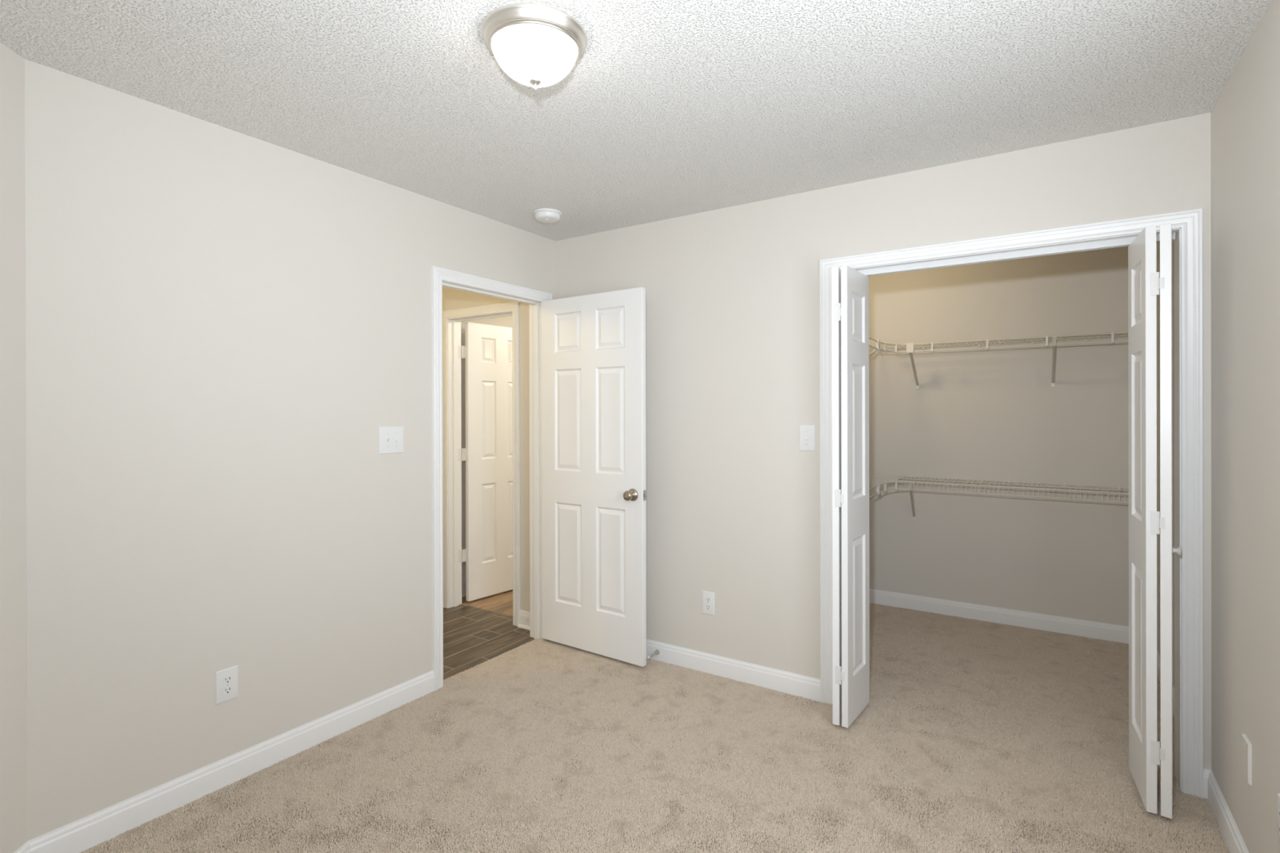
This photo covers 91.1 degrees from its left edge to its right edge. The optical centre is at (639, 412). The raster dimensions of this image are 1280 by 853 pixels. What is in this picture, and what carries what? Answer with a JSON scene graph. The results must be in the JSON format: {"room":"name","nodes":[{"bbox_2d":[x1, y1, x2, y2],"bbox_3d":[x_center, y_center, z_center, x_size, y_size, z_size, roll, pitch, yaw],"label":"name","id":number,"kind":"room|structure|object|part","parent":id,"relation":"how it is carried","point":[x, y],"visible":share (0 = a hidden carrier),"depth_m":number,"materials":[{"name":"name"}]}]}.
{"room":"empty bedroom","nodes":[
{"label":"empty bedroom","id":0,"kind":"room"},
{"bbox_2d":[0,42,27,852],"bbox_3d":[-1.783,0.178,1.089,0.115,2.470,1.580,0,0,-8],"label":"wall","id":1,"kind":"structure","parent":0,"point":[13,531],"depth_m":1.83,"materials":[{"name":"white paint"}]},
{"bbox_2d":[13,841,31,852],"bbox_3d":[-1.717,1.341,1.099,0.012,0.108,1.580,0,0,-8],"label":"baseboard","id":2,"kind":"structure","parent":1,"relation":"attached to","point":[25,848],"depth_m":1.86,"materials":[{"name":"white paint"}]},
{"bbox_2d":[24,58,555,840],"bbox_3d":[-1.242,0.175,2.900,0.115,2.470,2.461,0,0,33],"label":"wall","id":3,"kind":"structure","parent":0,"point":[224,326],"depth_m":2.30,"materials":[{"name":"white paint"}]},
{"bbox_2d":[215,665,238,704],"bbox_3d":[-1.536,1.015,2.335,0.007,0.119,0.076,0,0,33],"label":"wall outlet","id":4,"kind":"object","parent":3,"relation":"attached to","point":[226,680],"visible":1,"depth_m":2.33,"materials":[{"name":"white plastic"}]},
{"bbox_2d":[222,685,232,694],"bbox_3d":[-1.534,1.035,2.333,0.002,0.027,0.033,0,0,33],"label":"receptacle","id":5,"kind":"object","parent":4,"relation":"attached to","point":[227,690],"depth_m":2.33,"materials":[{"name":"white plastic"}]},
{"bbox_2d":[222,675,232,684],"bbox_3d":[-1.534,0.996,2.333,0.002,0.027,0.033,0,0,33],"label":"receptacle","id":6,"kind":"object","parent":4,"relation":"attached to","point":[227,679],"depth_m":2.33,"materials":[{"name":"white plastic"}]},
{"bbox_2d":[27,670,434,852],"bbox_3d":[-1.427,1.339,2.495,0.012,0.108,1.476,0,0,33],"label":"baseboard","id":7,"kind":"structure","parent":3,"relation":"attached to","point":[82,834],"depth_m":2.30,"materials":[{"name":"white paint"}]},
{"bbox_2d":[378,426,403,453],"bbox_3d":[-1.152,0.130,2.919,0.016,0.126,0.128,0,0,33],"label":"light switch","id":8,"kind":"object","parent":3,"relation":"attached to","point":[391,437],"visible":1,"depth_m":2.92,"materials":[{"name":"white plastic"}]},
{"bbox_2d":[431,266,552,691],"bbox_3d":[-0.839,0.333,3.520,0.151,2.115,0.888,0,0,33],"label":"door frame","id":9,"kind":"structure","parent":3,"relation":"attached to","point":[441,277],"depth_m":3.37,"materials":[{"name":"white paint"}]},
{"bbox_3d":[-0.894,0.333,3.556,0.018,2.115,0.888,0,0,33],"label":"casing","id":10,"kind":"part","parent":9,"relation":"part of","materials":[{"name":"white paint"}]},
{"bbox_3d":[-0.838,0.362,3.520,0.035,2.056,0.762,0,0,33],"label":"stop moulding","id":11,"kind":"part","parent":9,"relation":"part of","materials":[{"name":"white paint"}]},
{"bbox_2d":[541,287,646,666],"bbox_3d":[-0.280,0.347,3.577,0.766,2.031,0.162,0,0,35],"label":"door","id":12,"kind":"structure","parent":3,"relation":"in","point":[593,493],"depth_m":3.54,"materials":[{"name":"white paint"}]},
{"bbox_3d":[0.024,0.446,3.362,0.002,0.056,0.023,0,0,35],"label":"latch plate","id":13,"kind":"part","parent":12,"relation":"part of","materials":[{"name":"silver metal"}]},
{"bbox_2d":[461,315,511,596],"bbox_3d":[0.207,0.169,5.232,2.260,2.470,2.800,0,0,33],"label":"wall","id":14,"kind":"structure","parent":0,"point":[506,322],"depth_m":4.74,"materials":[{"name":"white paint"}]},
{"bbox_2d":[457,322,512,601],"bbox_3d":[-1.087,0.360,4.762,0.037,2.026,0.680,0,0,40],"label":"door","id":15,"kind":"structure","parent":14,"relation":"in","point":[487,453],"depth_m":4.68,"materials":[{"name":"white paint"}]},
{"bbox_3d":[-1.292,-0.435,4.533,0.013,0.090,0.070,0,0,33],"label":"hinge plate","id":16,"kind":"part","parent":15,"relation":"part of","materials":[{"name":"white metal"}]},
{"bbox_3d":[-1.290,0.308,4.534,0.013,0.090,0.070,0,0,33],"label":"hinge plate","id":17,"kind":"part","parent":15,"relation":"part of","materials":[{"name":"white metal"}]},
{"bbox_3d":[-1.288,1.040,4.535,0.013,0.090,0.070,0,0,33],"label":"hinge plate","id":18,"kind":"part","parent":15,"relation":"part of","materials":[{"name":"white metal"}]},
{"bbox_2d":[0,0,1271,240],"bbox_3d":[-0.229,-1.101,1.557,3.282,0.080,3.830,0,0,33],"label":"ceiling","id":19,"kind":"structure","parent":0,"point":[668,108],"depth_m":2.02,"materials":[{"name":"white paint"}]},
{"bbox_2d":[481,2,586,91],"bbox_3d":[-0.296,-0.983,1.768,0.292,0.156,0.292,0,0,33],"label":"ceiling light","id":20,"kind":"object","parent":19,"relation":"attached to","point":[536,45],"visible":1,"depth_m":1.69,"materials":[{"name":"white glass"}]},
{"bbox_2d":[533,208,561,222],"bbox_3d":[-0.492,-1.041,3.344,0.149,0.043,0.149,0,0,33],"label":"smoke detector","id":21,"kind":"object","parent":19,"relation":"attached to","point":[543,215],"visible":1,"depth_m":3.30,"materials":[{"name":"white plastic"}]},
{"bbox_2d":[93,589,1227,852],"bbox_3d":[-0.004,1.401,3.088,4.352,0.032,6.400,0,0,33],"label":"floor","id":22,"kind":"structure","parent":0,"point":[473,636],"depth_m":3.57,"materials":[{"name":"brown wood"}]},
{"bbox_2d":[80,603,1229,852],"bbox_3d":[0.455,1.382,2.649,3.108,0.010,4.476,0,0,33],"label":"carpet","id":23,"kind":"object","parent":22,"relation":"on","point":[1028,686],"visible":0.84,"depth_m":2.44,"materials":[{"name":"beige carpet"}]},
{"bbox_2d":[442,112,1211,769],"bbox_3d":[-0.260,0.172,3.797,5.552,2.470,0.115,0,0,33],"label":"wall","id":24,"kind":"structure","parent":0,"point":[732,293],"depth_m":3.15,"materials":[{"name":"white paint"}]},
{"bbox_2d":[442,301,519,626],"bbox_3d":[-1.066,0.336,4.312,0.751,2.107,0.134,0,0,33],"label":"door frame","id":25,"kind":"structure","parent":24,"relation":"attached to","point":[452,319],"depth_m":4.45,"materials":[{"name":"white paint"}]},
{"bbox_3d":[-1.061,0.367,4.320,0.625,2.046,0.036,0,0,33],"label":"stop moulding","id":26,"kind":"part","parent":25,"relation":"part of","materials":[{"name":"white paint"}]},
{"bbox_2d":[517,609,529,630],"bbox_3d":[-0.703,1.335,4.005,0.190,0.108,0.026,0,0,33],"label":"baseboard","id":27,"kind":"structure","parent":24,"relation":"attached to","point":[524,615],"depth_m":4.03,"materials":[{"name":"white paint"}]},
{"bbox_3d":[-0.706,1.379,4.000,0.190,0.018,0.013,0,0,33],"label":"shoe moulding","id":28,"kind":"part","parent":27,"relation":"part of","materials":[{"name":"white paint"}]},
{"bbox_2d":[646,649,659,658],"bbox_3d":[0.069,1.333,3.440,0.027,0.027,0.104,0,0,33],"label":"door stop","id":29,"kind":"object","parent":24,"relation":"attached to","point":[657,651],"visible":1,"depth_m":3.46,"materials":[{"name":"silver metal"}]},
{"bbox_3d":[0.073,1.333,3.447,0.027,0.027,0.088,0,0,33],"label":"rod","id":30,"kind":"part","parent":29,"relation":"part of","materials":[{"name":"silver metal"}]},
{"bbox_2d":[702,590,715,615],"bbox_3d":[0.361,1.012,3.322,0.073,0.121,0.007,0,0,33],"label":"wall outlet","id":31,"kind":"object","parent":24,"relation":"attached to","point":[708,597],"visible":1,"depth_m":3.32,"materials":[{"name":"white plastic"}]},
{"bbox_2d":[705,604,711,609],"bbox_3d":[0.360,1.032,3.320,0.033,0.027,0.002,0,0,33],"label":"receptacle","id":32,"kind":"object","parent":31,"relation":"attached to","point":[708,606],"depth_m":3.32,"materials":[{"name":"white plastic"}]},
{"bbox_2d":[705,596,711,602],"bbox_3d":[0.360,0.993,3.320,0.033,0.027,0.002,0,0,33],"label":"receptacle","id":33,"kind":"object","parent":31,"relation":"attached to","point":[708,599],"depth_m":3.32,"materials":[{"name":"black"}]},
{"bbox_2d":[646,639,820,702],"bbox_3d":[0.178,1.334,3.439,1.637,0.108,0.012,0,0,33],"label":"baseboard","id":34,"kind":"structure","parent":24,"relation":"attached to","point":[808,687],"depth_m":3.22,"materials":[{"name":"white paint"}]},
{"bbox_2d":[799,424,815,451],"bbox_3d":[0.804,0.125,3.026,0.077,0.126,0.016,0,0,33],"label":"light switch","id":35,"kind":"object","parent":24,"relation":"attached to","point":[806,433],"visible":1,"depth_m":3.03,"materials":[{"name":"white plastic"}]},
{"bbox_2d":[819,208,1204,798],"bbox_3d":[1.467,0.330,2.663,1.373,2.112,0.134,0,0,33],"label":"door frame","id":36,"kind":"structure","parent":24,"relation":"attached to","point":[1188,241],"depth_m":2.29,"materials":[{"name":"white paint"}]},
{"bbox_2d":[857,231,1175,275],"bbox_3d":[1.464,-0.651,2.664,1.238,0.026,0.028,0,0,33],"label":"door track","id":37,"kind":"object","parent":24,"relation":"attached to","point":[1126,242],"visible":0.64,"depth_m":2.61,"materials":[{"name":"white metal"}]},
{"bbox_2d":[831,265,869,728],"bbox_3d":[0.938,0.351,2.837,0.123,2.012,0.300,0,0,33],"label":"door","id":38,"kind":"structure","parent":37,"relation":"hanging from","point":[850,286],"depth_m":2.73,"materials":[{"name":"white paint"}]},
{"bbox_2d":[1128,222,1181,819],"bbox_3d":[1.839,0.349,2.234,0.133,2.012,0.325,0,0,33],"label":"door","id":39,"kind":"structure","parent":37,"relation":"hanging from","point":[1144,282],"depth_m":2.12,"materials":[{"name":"white paint"}]},
{"bbox_3d":[1.876,0.484,2.192,0.026,0.033,0.033,0,0,41],"label":"knob","id":40,"kind":"part","parent":39,"relation":"part of","materials":[{"name":"white plastic"}]},
{"bbox_2d":[1203,768,1211,799],"bbox_3d":[2.024,1.331,2.237,0.024,0.108,0.012,0,0,33],"label":"baseboard","id":41,"kind":"structure","parent":24,"relation":"attached to","point":[1206,771],"depth_m":2.24,"materials":[{"name":"white paint"}]},
{"bbox_2d":[867,245,1128,626],"bbox_3d":[2.298,0.165,4.181,1.682,2.470,0.115,0,0,33],"label":"wall","id":42,"kind":"structure","parent":0,"point":[996,414],"depth_m":4.07,"materials":[{"name":"white paint"}]},
{"bbox_2d":[868,331,1128,389],"bbox_3d":[1.873,-0.289,3.539,1.681,0.325,1.432,0,0,33],"label":"wire shelf","id":43,"kind":"object","parent":42,"relation":"attached to","point":[909,347],"visible":0.62,"depth_m":3.90,"materials":[{"name":"white metal"}]},
{"bbox_3d":[1.916,-0.440,3.326,1.375,0.008,1.122,0,0,33],"label":"rail","id":44,"kind":"part","parent":43,"relation":"part of","materials":[{"name":"white plastic"}]},
{"bbox_3d":[1.917,-0.393,3.326,1.375,0.008,1.122,0,0,33],"label":"hang rod","id":45,"kind":"part","parent":43,"relation":"part of","materials":[{"name":"white plastic"}]},
{"bbox_3d":[2.324,-0.444,3.966,1.391,0.007,0.202,0,0,33],"label":"support rod","id":46,"kind":"part","parent":43,"relation":"part of","materials":[{"name":"white plastic"}]},
{"bbox_3d":[2.584,-0.172,3.925,0.024,0.036,0.011,0,0,33],"label":"foot plate","id":47,"kind":"part","parent":43,"relation":"part of","materials":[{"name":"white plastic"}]},
{"bbox_2d":[869,474,1128,520],"bbox_3d":[1.875,0.608,3.540,1.681,0.326,1.432,0,0,33],"label":"wire shelf","id":48,"kind":"object","parent":42,"relation":"attached to","point":[891,479],"visible":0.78,"depth_m":3.92,"materials":[{"name":"white metal"}]},
{"bbox_3d":[1.363,0.505,3.696,0.115,0.008,1.131,0,0,40],"label":"hang rod","id":49,"kind":"part","parent":48,"relation":"part of","materials":[{"name":"white plastic"}]},
{"bbox_3d":[1.363,0.457,3.696,0.115,0.008,1.131,0,0,40],"label":"rail","id":50,"kind":"part","parent":48,"relation":"part of","materials":[{"name":"white plastic"}]},
{"bbox_3d":[2.299,0.452,3.925,1.391,0.007,0.302,0,0,33],"label":"support rod","id":51,"kind":"part","parent":48,"relation":"part of","materials":[{"name":"white plastic"}]},
{"bbox_3d":[2.283,0.455,3.754,1.231,0.006,0.006,0,0,33],"label":"rail","id":52,"kind":"part","parent":48,"relation":"part of","materials":[{"name":"white plastic"}]},
{"bbox_3d":[2.283,0.503,3.754,1.231,0.006,0.006,0,0,33],"label":"hang rod","id":53,"kind":"part","parent":48,"relation":"part of","materials":[{"name":"white plastic"}]},
{"bbox_2d":[869,588,1128,643],"bbox_3d":[2.266,1.328,4.129,1.682,0.108,0.012,0,0,33],"label":"baseboard","id":54,"kind":"structure","parent":42,"relation":"attached to","point":[1093,629],"depth_m":4.06,"materials":[{"name":"white paint"}]},
{"bbox_2d":[1156,0,1279,852],"bbox_3d":[1.615,0.170,1.485,0.115,2.470,5.715,0,0,33],"label":"wall","id":55,"kind":"structure","parent":0,"point":[1245,117],"depth_m":1.83,"materials":[{"name":"white paint"}]},
{"bbox_2d":[1156,650,1174,717],"bbox_3d":[2.532,1.329,3.007,0.012,0.108,1.602,0,0,33],"label":"baseboard","id":56,"kind":"structure","parent":55,"relation":"attached to","point":[1158,658],"depth_m":3.20,"materials":[{"name":"white paint"}]},
{"bbox_2d":[1207,770,1248,852],"bbox_3d":[1.050,1.335,0.731,0.012,0.108,3.600,0,0,33],"label":"baseboard","id":57,"kind":"structure","parent":55,"relation":"attached to","point":[1235,843],"depth_m":2.03,"materials":[{"name":"white paint"}]},
{"bbox_2d":[1241,733,1251,785],"bbox_3d":[1.764,1.009,1.826,0.009,0.116,0.074,0,0,33],"label":"blank wall plate","id":58,"kind":"object","parent":55,"relation":"attached to","point":[1246,744],"visible":1,"depth_m":1.81,"materials":[{"name":"white plastic"}]},
{"bbox_2d":[1277,793,1279,843],"bbox_3d":[1.584,1.017,1.546,0.007,0.119,0.074,0,0,33],"label":"wall outlet","id":59,"kind":"object","parent":55,"relation":"attached to","point":[1278,794],"visible":1,"depth_m":1.56,"materials":[{"name":"white plastic"}]}
]}

